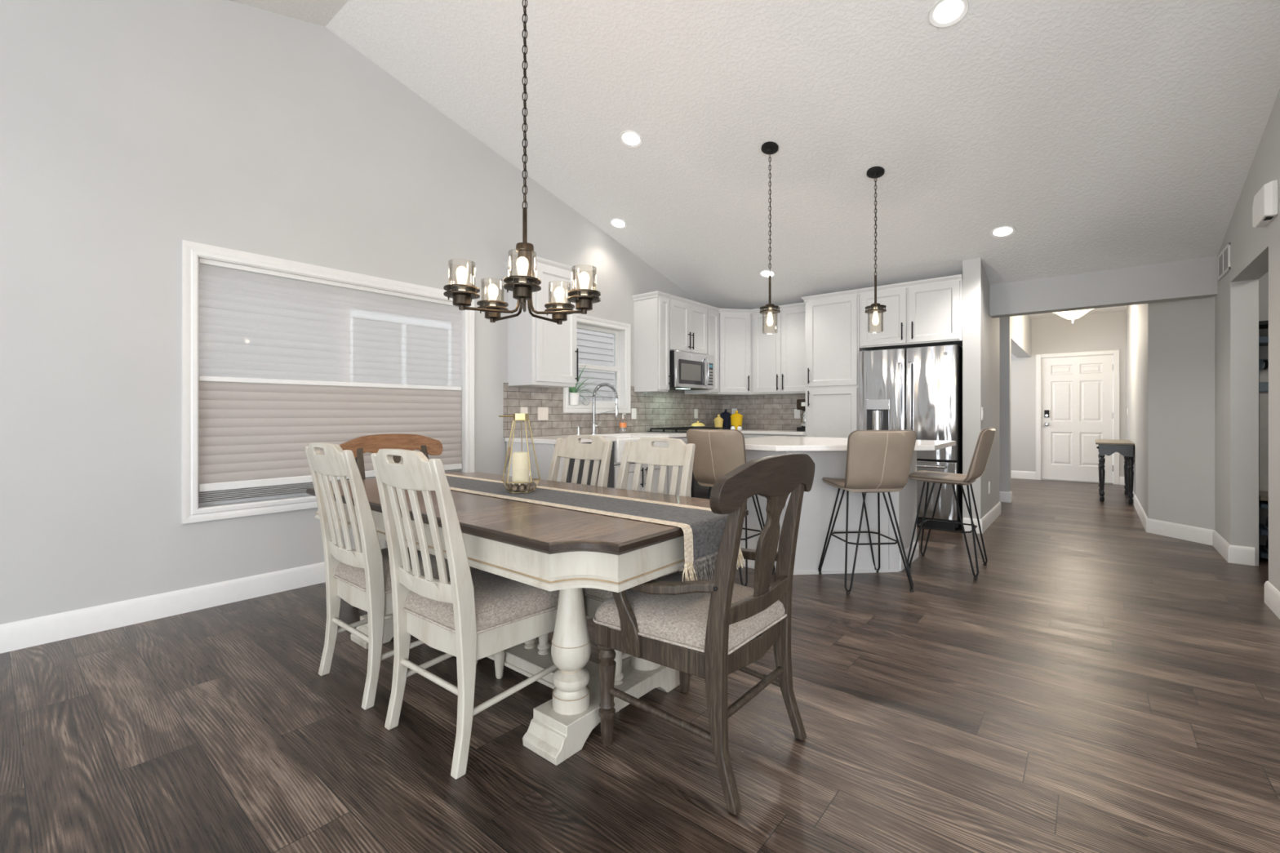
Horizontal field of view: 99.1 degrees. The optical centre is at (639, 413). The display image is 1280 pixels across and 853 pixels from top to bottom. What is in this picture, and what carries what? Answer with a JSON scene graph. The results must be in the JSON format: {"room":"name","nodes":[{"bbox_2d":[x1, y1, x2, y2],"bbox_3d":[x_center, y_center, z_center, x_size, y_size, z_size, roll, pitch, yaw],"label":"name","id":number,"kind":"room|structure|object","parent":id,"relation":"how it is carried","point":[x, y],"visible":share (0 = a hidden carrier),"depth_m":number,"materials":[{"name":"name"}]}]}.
{"room":"dining room","nodes":[
{"label":"dining room","id":0,"kind":"room"},
{"bbox_2d":[0,0,723,624],"bbox_3d":[-2.331,-0.703,3.361,0.162,3.725,11.000,0,0,40],"label":"wall","id":1,"kind":"structure","parent":0,"point":[131,131],"depth_m":2.98,"materials":[{"name":"paint"}]},
{"bbox_2d":[0,561,325,653],"bbox_3d":[-3.408,1.035,1.942,0.014,0.130,7.040,0,0,40],"label":"baseboard","id":2,"kind":"structure","parent":1,"relation":"attached to","point":[17,635],"depth_m":2.90,"materials":[{"name":"paint"}]},
{"bbox_2d":[181,240,474,524],"bbox_3d":[-1.984,-0.175,3.755,0.152,1.560,1.840,0,0,40],"label":"window","id":3,"kind":"structure","parent":1,"relation":"in","point":[192,511],"depth_m":3.19,"materials":[{"name":"paint"}]},
{"bbox_2d":[198,257,462,503],"bbox_3d":[-1.976,-0.186,3.749,0.042,1.396,1.676,0,0,40],"label":"window shade","id":4,"kind":"object","parent":3,"relation":"attached to","point":[287,362],"visible":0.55,"depth_m":3.51,"materials":[{"name":"fabric"}]},
{"bbox_2d":[520,407,527,413],"bbox_3d":[-1.020,0.000,4.806,0.008,0.118,0.075,0,0,40],"label":"wall outlet","id":5,"kind":"object","parent":1,"relation":"attached to","point":[523,410],"visible":0.54,"depth_m":4.80,"materials":[{"name":"beige plastic"}]},
{"bbox_2d":[504,256,581,387],"bbox_3d":[-0.834,-0.763,4.756,0.384,1.050,0.562,0,0,40],"label":"upper cabinet","id":6,"kind":"object","parent":1,"relation":"attached to","point":[542,353],"visible":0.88,"depth_m":4.62,"materials":[{"name":"paint"}]},
{"bbox_2d":[537,407,548,420],"bbox_3d":[-0.882,0.000,4.972,0.010,0.118,0.118,0,0,40],"label":"light switch","id":7,"kind":"object","parent":1,"relation":"attached to","point":[543,412],"visible":1,"depth_m":4.97,"materials":[{"name":"beige plastic"}]},
{"bbox_2d":[563,314,631,413],"bbox_3d":[-0.469,-0.488,5.584,0.152,0.960,0.970,0,0,40],"label":"window","id":8,"kind":"structure","parent":1,"relation":"in","point":[621,331],"depth_m":5.83,"materials":[{"name":"paint"}]},
{"bbox_2d":[568,365,602,405],"bbox_3d":[-0.570,-0.322,5.338,0.217,0.600,0.735,0,0,40],"label":"aloe","id":9,"kind":"object","parent":8,"relation":"on","point":[574,395],"visible":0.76,"depth_m":5.28,"materials":[{"name":"white ceramic"}]},
{"bbox_2d":[568,392,579,405],"bbox_3d":[-0.650,-0.142,5.312,0.128,0.120,0.128,0,0,40],"label":"pot","id":10,"kind":"object","parent":9,"relation":"on","point":[573,397],"depth_m":5.26,"materials":[{"name":"white ceramic"}]},
{"bbox_2d":[582,397,590,405],"bbox_3d":[-0.539,-0.124,5.461,0.084,0.084,0.084,0,0,40],"label":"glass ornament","id":11,"kind":"object","parent":8,"relation":"on","point":[584,397],"visible":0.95,"depth_m":5.48,"materials":[{"name":"glass"}]},
{"bbox_2d":[631,408,635,418],"bbox_3d":[-0.066,0.000,5.958,0.008,0.118,0.075,0,0,40],"label":"wall outlet","id":12,"kind":"object","parent":1,"relation":"attached to","point":[633,410],"visible":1,"depth_m":5.95,"materials":[{"name":"white plastic"}]},
{"bbox_2d":[631,290,671,392],"bbox_3d":[0.130,-0.763,5.918,0.384,1.050,0.231,0,0,40],"label":"upper cabinet","id":13,"kind":"object","parent":1,"relation":"attached to","point":[651,309],"visible":1,"depth_m":5.86,"materials":[{"name":"paint"}]},
{"bbox_2d":[669,294,708,355],"bbox_3d":[0.446,-0.989,6.300,0.384,0.598,0.755,0,0,40],"label":"upper cabinet","id":14,"kind":"object","parent":1,"relation":"attached to","point":[687,317],"visible":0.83,"depth_m":6.17,"materials":[{"name":"paint"}]},
{"bbox_2d":[669,350,713,390],"bbox_3d":[0.481,-0.483,6.270,0.478,0.404,0.745,0,0,40],"label":"microwave","id":15,"kind":"object","parent":14,"relation":"attached to","point":[688,371],"visible":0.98,"depth_m":6.08,"materials":[{"name":"silver metal"}]},
{"bbox_2d":[693,408,697,418],"bbox_3d":[0.710,0.000,6.893,0.008,0.118,0.075,0,0,40],"label":"wall outlet","id":16,"kind":"object","parent":1,"relation":"attached to","point":[695,411],"visible":1,"depth_m":6.88,"materials":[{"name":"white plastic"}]},
{"bbox_2d":[684,305,719,395],"bbox_3d":[0.762,-0.763,6.696,0.365,1.050,0.255,0,0,40],"label":"upper cabinet","id":17,"kind":"object","parent":1,"relation":"attached to","point":[713,314],"visible":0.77,"depth_m":6.61,"materials":[{"name":"paint"}]},
{"bbox_2d":[704,308,754,395],"bbox_3d":[1.151,-0.763,6.955,0.634,1.050,0.680,0,0,40],"label":"upper cabinet","id":18,"kind":"object","parent":1,"relation":"attached to","point":[735,324],"visible":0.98,"depth_m":6.73,"materials":[{"name":"paint"}]},
{"bbox_2d":[0,478,1279,852],"bbox_3d":[2.347,1.130,2.730,8.270,0.060,16.000,0,0,40],"label":"floor","id":19,"kind":"structure","parent":0,"point":[1104,683],"depth_m":1.90,"materials":[{"name":"brown wood"}]},
{"bbox_2d":[339,433,442,538],"bbox_3d":[-1.320,0.612,3.172,0.587,0.976,0.634,0,0,40],"label":"armchair","id":20,"kind":"object","parent":19,"relation":"on","point":[359,446],"visible":0.18,"depth_m":3.33,"materials":[{"name":"brown wood"}]},
{"bbox_2d":[304,442,478,710],"bbox_3d":[-1.048,0.606,2.334,0.488,0.988,0.600,0,0,40],"label":"dining chair","id":21,"kind":"object","parent":19,"relation":"on","point":[361,576],"visible":0.69,"depth_m":2.12,"materials":[{"name":"white paint"}]},
{"bbox_2d":[370,448,559,779],"bbox_3d":[-0.586,0.606,1.949,0.488,0.988,0.600,0,0,39],"label":"dining chair","id":22,"kind":"object","parent":19,"relation":"on","point":[467,615],"visible":0.84,"depth_m":1.78,"materials":[{"name":"white paint"}]},
{"bbox_2d":[306,471,748,765],"bbox_3d":[-0.621,0.729,2.432,2.069,0.742,0.958,0,0,40],"label":"dining table","id":23,"kind":"object","parent":19,"relation":"on","point":[567,551],"visible":0.49,"depth_m":1.80,"materials":[{"name":"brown wood"}]},
{"bbox_2d":[375,474,745,582],"bbox_3d":[-0.555,0.452,2.498,2.131,0.196,0.368,0,0,40],"label":"table runner","id":24,"kind":"object","parent":23,"relation":"on","point":[703,529],"visible":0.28,"depth_m":2.00,"materials":[{"name":"grey fabric"}]},
{"bbox_2d":[498,413,540,493],"bbox_3d":[-0.538,0.176,2.475,0.175,0.353,0.172,0,0,-26],"label":"lantern","id":25,"kind":"object","parent":24,"relation":"on","point":[521,417],"visible":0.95,"depth_m":2.45,"materials":[{"name":"gold metal"}]},
{"bbox_2d":[511,485,517,491],"bbox_3d":[-0.555,0.332,2.420,0.024,0.023,0.027,0,0,-13],"label":"river stone","id":26,"kind":"object","parent":25,"relation":"in","point":[514,488],"visible":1,"depth_m":2.41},
{"bbox_2d":[512,451,528,483],"bbox_3d":[-0.540,0.243,2.474,0.075,0.137,0.075,0,0,40],"label":"pillar candle","id":27,"kind":"object","parent":25,"relation":"in","point":[520,460],"visible":0.85,"depth_m":2.44,"materials":[{"name":"beige wax"}]},
{"bbox_2d":[520,485,524,491],"bbox_3d":[-0.523,0.332,2.421,0.020,0.028,0.028,0,0,-15],"label":"river stone","id":28,"kind":"object","parent":25,"relation":"in","point":[522,487],"visible":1,"depth_m":2.41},
{"bbox_2d":[525,484,531,490],"bbox_3d":[-0.497,0.332,2.438,0.029,0.027,0.022,0,0,20],"label":"river stone","id":29,"kind":"object","parent":25,"relation":"in","point":[527,486],"visible":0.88,"depth_m":2.43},
{"bbox_2d":[506,441,564,481],"bbox_3d":[-0.869,0.669,4.518,0.604,0.862,0.123,0,0,40],"label":"base cabinet","id":30,"kind":"object","parent":19,"relation":"on","point":[544,452],"visible":0.1,"depth_m":4.39,"materials":[{"name":"paint"}]},
{"bbox_2d":[524,435,613,648],"bbox_3d":[-0.468,0.606,2.672,0.488,0.988,0.600,0,0,40],"label":"dining chair","id":31,"kind":"object","parent":19,"relation":"on","point":[571,447],"visible":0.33,"depth_m":2.85,"materials":[{"name":"white paint"}]},
{"bbox_2d":[566,441,613,488],"bbox_3d":[-0.619,0.669,4.753,0.641,0.862,0.550,0,0,40],"label":"dishwasher","id":32,"kind":"object","parent":19,"relation":"on","point":[611,477],"visible":0.16,"depth_m":4.55,"materials":[{"name":"black metal"}]},
{"bbox_2d":[504,431,686,444],"bbox_3d":[-0.297,0.221,5.178,0.646,0.035,1.903,0,0,40],"label":"countertop","id":33,"kind":"structure","parent":32,"relation":"on","point":[537,439],"depth_m":4.75,"materials":[{"name":"white stone"}]},
{"bbox_2d":[576,425,582,435],"bbox_3d":[-0.574,0.157,5.190,0.069,0.093,0.036,0,0,40],"label":"soap pump","id":34,"kind":"object","parent":33,"relation":"on","point":[579,426],"visible":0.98,"depth_m":5.19,"materials":[{"name":"silver metal"}]},
{"bbox_2d":[591,382,618,434],"bbox_3d":[-0.348,-0.053,5.473,0.051,0.513,0.375,0,0,40],"label":"kitchen faucet","id":35,"kind":"object","parent":33,"relation":"on","point":[609,385],"visible":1,"depth_m":5.38,"materials":[{"name":"silver metal"}]},
{"bbox_2d":[619,413,626,433],"bbox_3d":[-0.179,0.100,5.707,0.073,0.206,0.073,0,0,40],"label":"soap bottle","id":36,"kind":"object","parent":33,"relation":"on","point":[621,424],"visible":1,"depth_m":5.69,"materials":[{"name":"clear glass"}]},
{"bbox_2d":[604,435,668,465],"bbox_3d":[-0.147,0.339,5.236,0.500,0.233,0.755,0,0,40],"label":"sink","id":37,"kind":"object","parent":33,"relation":"in","point":[619,445],"visible":0.27,"depth_m":4.89,"materials":[{"name":"white ceramic"}]},
{"bbox_2d":[537,437,695,711],"bbox_3d":[-0.083,0.606,2.353,0.488,0.988,0.600,0,0,40],"label":"dining chair","id":38,"kind":"object","parent":19,"relation":"on","point":[677,454],"visible":0.31,"depth_m":2.49,"materials":[{"name":"white paint"}]},
{"bbox_2d":[613,462,666,493],"bbox_3d":[-0.201,0.780,5.281,0.659,0.640,0.785,0,0,40],"label":"base cabinet","id":39,"kind":"object","parent":19,"relation":"on","point":[642,480],"visible":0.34,"depth_m":5.08,"materials":[{"name":"paint"}]},
{"bbox_2d":[666,436,688,495],"bbox_3d":[0.183,0.669,5.745,0.659,0.862,0.410,0,0,40],"label":"base cabinet","id":40,"kind":"object","parent":19,"relation":"on","point":[669,468],"visible":0.02,"depth_m":5.53,"materials":[{"name":"paint"}]},
{"bbox_2d":[647,426,724,499],"bbox_3d":[0.578,0.615,6.193,0.667,0.910,0.764,0,0,40],"label":"gas range","id":41,"kind":"object","parent":19,"relation":"on","point":[697,491],"visible":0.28,"depth_m":5.87,"materials":[{"name":"black metal"}]},
{"bbox_2d":[647,430,687,432],"bbox_3d":[0.553,0.207,6.214,0.600,0.025,0.764,0,0,40],"label":"cooktop","id":42,"kind":"object","parent":41,"relation":"in","point":[662,431],"depth_m":6.02,"materials":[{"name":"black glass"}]},
{"bbox_2d":[691,421,705,427],"bbox_3d":[0.679,0.122,6.399,0.180,0.075,0.180,0,0,40],"label":"covered dish","id":43,"kind":"object","parent":41,"relation":"on","point":[697,424],"visible":1,"depth_m":6.34,"materials":[{"name":"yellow ceramic"}]},
{"bbox_2d":[592,453,814,815],"bbox_3d":[0.223,0.612,1.835,0.587,0.976,0.634,0,0,40],"label":"armchair","id":44,"kind":"object","parent":19,"relation":"on","point":[710,630],"visible":0.91,"depth_m":1.67,"materials":[{"name":"brown wood"}]},
{"bbox_2d":[686,428,775,586],"bbox_3d":[0.618,0.600,3.707,0.445,1.001,0.554,0,0,40],"label":"bar stool","id":45,"kind":"object","parent":19,"relation":"on","point":[717,452],"visible":0.48,"depth_m":3.51,"materials":[{"name":"beige leather"}]},
{"bbox_2d":[742,433,805,438],"bbox_3d":[1.693,0.669,6.506,0.773,0.862,0.649,0,0,40],"label":"base cabinet","id":46,"kind":"object","parent":19,"relation":"on","point":[746,435],"visible":0.02,"depth_m":6.36,"materials":[{"name":"paint"}]},
{"bbox_2d":[729,428,805,435],"bbox_3d":[1.378,0.221,6.613,1.394,0.035,0.891,0,0,40],"label":"countertop","id":47,"kind":"structure","parent":46,"relation":"on","point":[743,431],"depth_m":6.30,"materials":[{"name":"white stone"}]},
{"bbox_2d":[713,414,723,429],"bbox_3d":[0.992,0.105,6.880,0.123,0.196,0.123,0,0,40],"label":"canister","id":48,"kind":"object","parent":47,"relation":"on","point":[718,421],"visible":0.85,"depth_m":6.84,"materials":[{"name":"beige ceramic"}]},
{"bbox_2d":[714,420,723,429],"bbox_3d":[0.992,0.144,6.880,0.116,0.118,0.116,0,0,40],"label":"jar","id":49,"kind":"object","parent":48,"relation":"on","point":[717,424],"depth_m":6.84,"materials":[{"name":"beige ceramic"}]},
{"bbox_2d":[720,408,731,429],"bbox_3d":[1.112,0.071,7.079,0.147,0.263,0.147,0,0,40],"label":"canister","id":50,"kind":"object","parent":47,"relation":"on","point":[726,415],"visible":0.91,"depth_m":7.03,"materials":[{"name":"blue ceramic"}]},
{"bbox_2d":[720,415,730,429],"bbox_3d":[1.112,0.111,7.079,0.139,0.185,0.139,0,0,40],"label":"jar","id":51,"kind":"object","parent":50,"relation":"on","point":[726,419],"depth_m":7.02,"materials":[{"name":"blue ceramic"}]},
{"bbox_2d":[730,410,742,430],"bbox_3d":[1.199,0.082,6.773,0.158,0.243,0.158,0,0,40],"label":"canister","id":52,"kind":"object","parent":47,"relation":"on","point":[736,419],"visible":0.91,"depth_m":6.72,"materials":[{"name":"yellow ceramic"}]},
{"bbox_2d":[730,417,742,430],"bbox_3d":[1.199,0.120,6.773,0.149,0.165,0.149,0,0,40],"label":"jar","id":53,"kind":"object","parent":52,"relation":"on","point":[735,421],"depth_m":6.71,"materials":[{"name":"yellow ceramic"}]},
{"bbox_2d":[737,425,742,431],"bbox_3d":[1.181,0.172,6.470,0.056,0.062,0.055,0,0,40],"label":"salt shaker","id":54,"kind":"object","parent":47,"relation":"on","point":[739,428],"visible":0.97,"depth_m":6.45,"materials":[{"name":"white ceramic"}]},
{"bbox_2d":[796,399,805,431],"bbox_3d":[1.966,0.018,6.395,0.175,0.370,0.244,0,0,40],"label":"coffee maker","id":55,"kind":"object","parent":47,"relation":"on","point":[801,403],"visible":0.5,"depth_m":6.33,"materials":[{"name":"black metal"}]},
{"bbox_2d":[737,449,919,574],"bbox_3d":[1.360,0.669,4.131,1.122,0.862,1.102,0,0,40],"label":"kitchen island","id":56,"kind":"object","parent":19,"relation":"on","point":[818,504],"visible":0.44,"depth_m":3.78,"materials":[{"name":"paint"}]},
{"bbox_2d":[744,435,955,451],"bbox_3d":[1.354,0.221,3.988,1.435,0.035,1.420,0,0,40],"label":"island countertop","id":57,"kind":"structure","parent":56,"relation":"on","point":[775,443],"depth_m":3.70,"materials":[{"name":"white stone"}]},
{"bbox_2d":[800,288,868,437],"bbox_3d":[2.217,-0.098,6.101,0.619,2.396,0.634,0,0,40],"label":"pantry cabinet","id":58,"kind":"object","parent":19,"relation":"on","point":[833,348],"visible":0.6,"depth_m":5.87,"materials":[{"name":"paint"}]},
{"bbox_2d":[817,430,916,594],"bbox_3d":[1.459,0.600,3.545,0.445,1.001,0.554,0,0,-5],"label":"bar stool","id":59,"kind":"object","parent":19,"relation":"on","point":[877,461],"visible":1,"depth_m":3.34,"materials":[{"name":"beige leather"}]},
{"bbox_2d":[858,344,962,530],"bbox_3d":[2.779,0.229,5.569,0.895,1.742,0.708,0,0,40],"label":"refrigerator","id":60,"kind":"object","parent":19,"relation":"on","point":[918,389],"visible":0.62,"depth_m":5.24,"materials":[{"name":"silver metal"}]},
{"bbox_2d":[906,427,995,578],"bbox_3d":[2.226,0.600,3.922,0.554,1.001,0.445,0,0,40],"label":"bar stool","id":61,"kind":"object","parent":19,"relation":"on","point":[985,440],"visible":0.9,"depth_m":3.79,"materials":[{"name":"beige leather"}]},
{"bbox_2d":[1095,439,1133,503],"bbox_3d":[6.211,0.730,7.165,0.360,0.740,1.100,0,0,40],"label":"console table","id":62,"kind":"object","parent":19,"relation":"on","point":[1106,446],"visible":1,"depth_m":6.81,"materials":[{"name":"brown wood"}]},
{"bbox_2d":[1258,320,1268,561],"bbox_3d":[5.174,0.200,3.849,1.220,1.800,0.430,0,0,40],"label":"locker","id":63,"kind":"object","parent":19,"relation":"on","point":[1263,325],"visible":0.27,"depth_m":4.30,"materials":[{"name":"black wood"}]},
{"bbox_2d":[1259,336,1268,346],"bbox_3d":[5.209,-0.560,3.892,1.130,0.050,0.280,0,0,40],"label":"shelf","id":64,"kind":"object","parent":63,"relation":"attached to","point":[1264,340],"depth_m":4.13,"materials":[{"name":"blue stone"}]},
{"bbox_2d":[1263,536,1268,551],"bbox_3d":[4.770,0.992,4.106,0.074,0.095,0.262,0,0,40],"label":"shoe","id":65,"kind":"object","parent":63,"relation":"in","point":[1266,548],"visible":0.26,"depth_m":4.16,"materials":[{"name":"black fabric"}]},
{"bbox_2d":[1263,514,1268,529],"bbox_3d":[4.770,0.822,4.106,0.074,0.095,0.262,0,0,40],"label":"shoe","id":66,"kind":"object","parent":63,"relation":"in","point":[1266,526],"visible":0.26,"depth_m":4.16,"materials":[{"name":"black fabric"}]},
{"bbox_2d":[228,0,1279,309],"bbox_3d":[0.758,-1.865,0.813,8.270,1.579,11.020,0,0,40],"label":"ceiling","id":67,"kind":"structure","parent":0,"point":[1108,134],"depth_m":3.66,"materials":[{"name":"white paint"}]},
{"bbox_2d":[443,0,600,324],"bbox_3d":[-0.468,-1.472,2.335,0.612,2.100,0.636,0,0,8],"label":"chandelier","id":68,"kind":"object","parent":67,"relation":"hanging from","point":[522,285],"visible":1,"depth_m":2.29,"materials":[{"name":"brown metal"}]},
{"bbox_2d":[608,217,627,228],"bbox_3d":[-0.215,-1.898,5.413,0.183,0.078,0.179,0,0,45],"label":"recessed light","id":69,"kind":"object","parent":67,"relation":"in","point":[615,222],"visible":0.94,"depth_m":5.41,"materials":[{"name":"paint"}]},
{"bbox_2d":[619,130,643,147],"bbox_3d":[-0.068,-2.113,4.174,0.183,0.078,0.179,0,0,45],"label":"recessed light","id":70,"kind":"object","parent":67,"relation":"in","point":[632,139],"visible":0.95,"depth_m":4.17,"materials":[{"name":"paint"}]},
{"bbox_2d":[759,270,776,278],"bbox_3d":[1.390,-1.537,5.957,0.183,0.078,0.179,0,0,45],"label":"recessed light","id":71,"kind":"object","parent":67,"relation":"in","point":[765,273],"visible":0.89,"depth_m":5.95,"materials":[{"name":"paint"}]},
{"bbox_2d":[759,141,780,333],"bbox_3d":[0.958,-1.288,4.027,0.150,1.385,0.150,0,0,-25],"label":"pendant light","id":72,"kind":"object","parent":67,"relation":"hanging from","point":[770,148],"visible":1,"depth_m":4.02,"materials":[{"name":"black metal"}]},
{"bbox_2d":[864,166,886,333],"bbox_3d":[1.771,-1.225,4.105,0.149,1.220,0.149,0,0,-18],"label":"pendant light","id":73,"kind":"object","parent":67,"relation":"hanging from","point":[874,172],"visible":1,"depth_m":4.09,"materials":[{"name":"black metal"}]},
{"bbox_2d":[928,0,968,26],"bbox_3d":[1.603,-2.104,2.836,0.183,0.078,0.179,0,0,45],"label":"recessed light","id":74,"kind":"object","parent":67,"relation":"in","point":[948,11],"visible":0.98,"depth_m":2.84,"materials":[{"name":"paint"}]},
{"bbox_2d":[990,225,1016,237],"bbox_3d":[3.044,-1.538,4.580,0.183,0.078,0.179,0,0,45],"label":"recessed light","id":75,"kind":"object","parent":67,"relation":"in","point":[1002,232],"visible":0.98,"depth_m":4.58,"materials":[{"name":"paint"}]},
{"bbox_2d":[962,257,1031,523],"bbox_3d":[4.776,-0.245,7.149,0.190,2.690,5.395,0,0,40],"label":"wall","id":76,"kind":"structure","parent":0,"point":[980,331],"depth_m":5.10,"materials":[{"name":"paint"}]},
{"bbox_2d":[857,274,962,351],"bbox_3d":[2.818,-0.991,5.603,0.938,0.611,0.634,0,0,40],"label":"upper cabinet","id":77,"kind":"object","parent":76,"relation":"attached to","point":[925,313],"visible":0.84,"depth_m":5.35,"materials":[{"name":"paint"}]},
{"bbox_2d":[963,501,1000,533],"bbox_3d":[3.498,1.035,5.557,0.154,0.130,1.339,0,0,40],"label":"baseboard","id":78,"kind":"structure","parent":76,"relation":"attached to","point":[988,519],"depth_m":5.15,"materials":[{"name":"paint"}]},
{"bbox_2d":[981,407,983,420],"bbox_3d":[3.168,0.000,5.050,0.010,0.118,0.075,0,0,40],"label":"light switch","id":79,"kind":"object","parent":76,"relation":"attached to","point":[982,411],"visible":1,"depth_m":5.04,"materials":[{"name":"white plastic"}]},
{"bbox_2d":[1000,316,1010,492],"bbox_3d":[4.005,-0.245,7.331,1.610,2.690,0.140,0,0,40],"label":"wall","id":80,"kind":"structure","parent":0,"point":[1005,322],"depth_m":6.80,"materials":[{"name":"paint"}]},
{"bbox_2d":[1000,490,1012,502],"bbox_3d":[4.041,1.035,7.286,1.524,0.130,0.144,0,0,40],"label":"baseboard","id":81,"kind":"structure","parent":80,"relation":"attached to","point":[1005,496],"depth_m":6.78,"materials":[{"name":"paint"}]},
{"bbox_2d":[1010,310,1125,476],"bbox_3d":[6.465,-0.275,9.351,3.020,2.750,0.150,0,0,40],"label":"wall","id":82,"kind":"structure","parent":0,"point":[1099,331],"depth_m":9.03,"materials":[{"name":"paint"}]},
{"bbox_2d":[1010,470,1035,479],"bbox_3d":[6.012,1.035,9.620,1.580,0.130,0.014,0,0,40],"label":"baseboard","id":83,"kind":"structure","parent":82,"relation":"attached to","point":[1014,474],"depth_m":9.22,"materials":[{"name":"paint"}]},
{"bbox_2d":[1035,349,1119,484],"bbox_3d":[7.046,0.055,8.819,1.050,2.090,0.168,0,0,40],"label":"door","id":84,"kind":"structure","parent":82,"relation":"in","point":[1077,394],"depth_m":8.81,"materials":[{"name":"paint"}]},
{"bbox_2d":[1029,305,1127,319],"bbox_3d":[5.936,-1.645,6.848,5.600,0.110,4.880,0,0,40],"label":"ceiling","id":85,"kind":"structure","parent":0,"point":[1117,308],"depth_m":8.49,"materials":[{"name":"white paint"}]},
{"bbox_2d":[1053,308,1093,323],"bbox_3d":[5.717,-1.391,7.211,0.460,0.393,0.460,0,0,40],"label":"flush ceiling light","id":86,"kind":"object","parent":85,"relation":"attached to","point":[1074,314],"visible":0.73,"depth_m":7.13,"materials":[{"name":"white glass"}]},
{"bbox_2d":[989,255,1217,318],"bbox_3d":[4.161,-1.313,5.013,1.590,0.673,0.170,0,0,40],"label":"wall","id":87,"kind":"structure","parent":0,"point":[1193,278],"depth_m":4.88,"materials":[{"name":"paint"}]},
{"bbox_2d":[1125,303,1147,516],"bbox_3d":[6.151,-0.275,6.702,0.123,2.750,4.330,0,0,40],"label":"wall","id":88,"kind":"structure","parent":0,"point":[1136,315],"depth_m":6.25,"materials":[{"name":"paint"}]},
{"bbox_2d":[1119,476,1254,565],"bbox_3d":[5.793,1.035,6.299,0.424,0.130,5.405,0,0,34],"label":"baseboard","id":89,"kind":"structure","parent":88,"relation":"attached to","point":[1237,554],"depth_m":4.66,"materials":[{"name":"paint"}]},
{"bbox_2d":[1147,296,1214,529],"bbox_3d":[4.808,-0.275,4.802,0.124,2.750,0.608,0,0,-7],"label":"wall","id":90,"kind":"structure","parent":0,"point":[1181,333],"depth_m":4.79,"materials":[{"name":"paint"}]},
{"bbox_2d":[1214,89,1279,591],"bbox_3d":[3.594,-0.587,2.996,0.140,3.374,4.000,0,0,40],"label":"wall","id":91,"kind":"structure","parent":0,"point":[1255,251],"depth_m":3.97,"materials":[{"name":"paint"}]},
{"bbox_2d":[1217,242,1231,280],"bbox_3d":[4.496,-1.165,4.203,0.012,0.200,0.450,0,0,40],"label":"air vent","id":92,"kind":"object","parent":91,"relation":"in","point":[1224,256],"visible":1,"depth_m":4.16,"materials":[{"name":"metal"}]},
{"bbox_2d":[1218,247,1227,276],"bbox_3d":[4.496,-1.165,4.203,0.007,0.156,0.406,0,0,40],"label":"grille","id":93,"kind":"object","parent":92,"relation":"attached to","point":[1223,256],"depth_m":4.20,"materials":[{"name":"white metal"}]},
{"bbox_2d":[1252,179,1278,227],"bbox_3d":[3.586,-1.193,3.136,0.050,0.203,0.325,0,0,40],"label":"door chime","id":94,"kind":"object","parent":91,"relation":"attached to","point":[1265,202],"visible":1,"depth_m":3.04,"materials":[{"name":"white plastic"}]},
{"bbox_2d":[1264,581,1279,619],"bbox_3d":[3.050,1.035,2.358,0.144,0.130,2.024,0,0,40],"label":"baseboard","id":95,"kind":"structure","parent":91,"relation":"attached to","point":[1272,595],"depth_m":3.04,"materials":[{"name":"paint"}]},
{"bbox_2d":[1258,271,1268,320],"bbox_3d":[4.739,-0.200,2.956,1.675,2.600,2.600,0,0,40],"label":"wall","id":96,"kind":"structure","parent":0,"point":[1264,280],"depth_m":4.33,"materials":[{"name":"paint"}]},
{"bbox_3d":[2.292,-0.108,6.530,2.935,2.417,0.120,0,0,40],"label":"wall","id":97,"kind":"structure","parent":0,"visible":0},
{"bbox_2d":[723,394,805,430],"bbox_3d":[1.667,-0.049,6.962,1.398,0.503,0.012,0,0,40],"label":"wall","id":98,"kind":"structure","parent":97,"relation":"attached to","point":[757,411],"depth_m":6.99,"materials":[{"name":"tile"}]},
{"bbox_2d":[731,408,737,414],"bbox_3d":[1.259,-0.010,7.285,0.075,0.118,0.008,0,0,40],"label":"wall outlet","id":99,"kind":"object","parent":98,"relation":"attached to","point":[733,410],"visible":0.54,"depth_m":7.29,"materials":[{"name":"white plastic"}]},
{"bbox_2d":[751,302,805,395],"bbox_3d":[1.777,-0.763,6.628,0.798,1.050,0.384,0,0,40],"label":"upper cabinet","id":100,"kind":"object","parent":98,"relation":"attached to","point":[779,358],"visible":0.77,"depth_m":6.51,"materials":[{"name":"paint"}]},
{"bbox_2d":[794,408,799,418],"bbox_3d":[1.936,0.000,6.724,0.075,0.118,0.008,0,0,40],"label":"wall outlet","id":101,"kind":"object","parent":98,"relation":"attached to","point":[797,412],"visible":0.87,"depth_m":6.72,"materials":[{"name":"white plastic"}]},
{"label":"outside","id":102,"kind":"structure","parent":0,"visible":0},
{"bbox_3d":[-0.890,1.450,7.882,3.370,0.100,23.000,0,0,40],"label":"ground","id":103,"kind":"structure","parent":102,"visible":0},
{"bbox_2d":[204,328,614,494],"bbox_3d":[-1.599,-1.400,9.118,0.700,5.600,20.000,0,0,40],"label":"house","id":104,"kind":"structure","parent":103,"relation":"on","point":[594,348],"depth_m":10.25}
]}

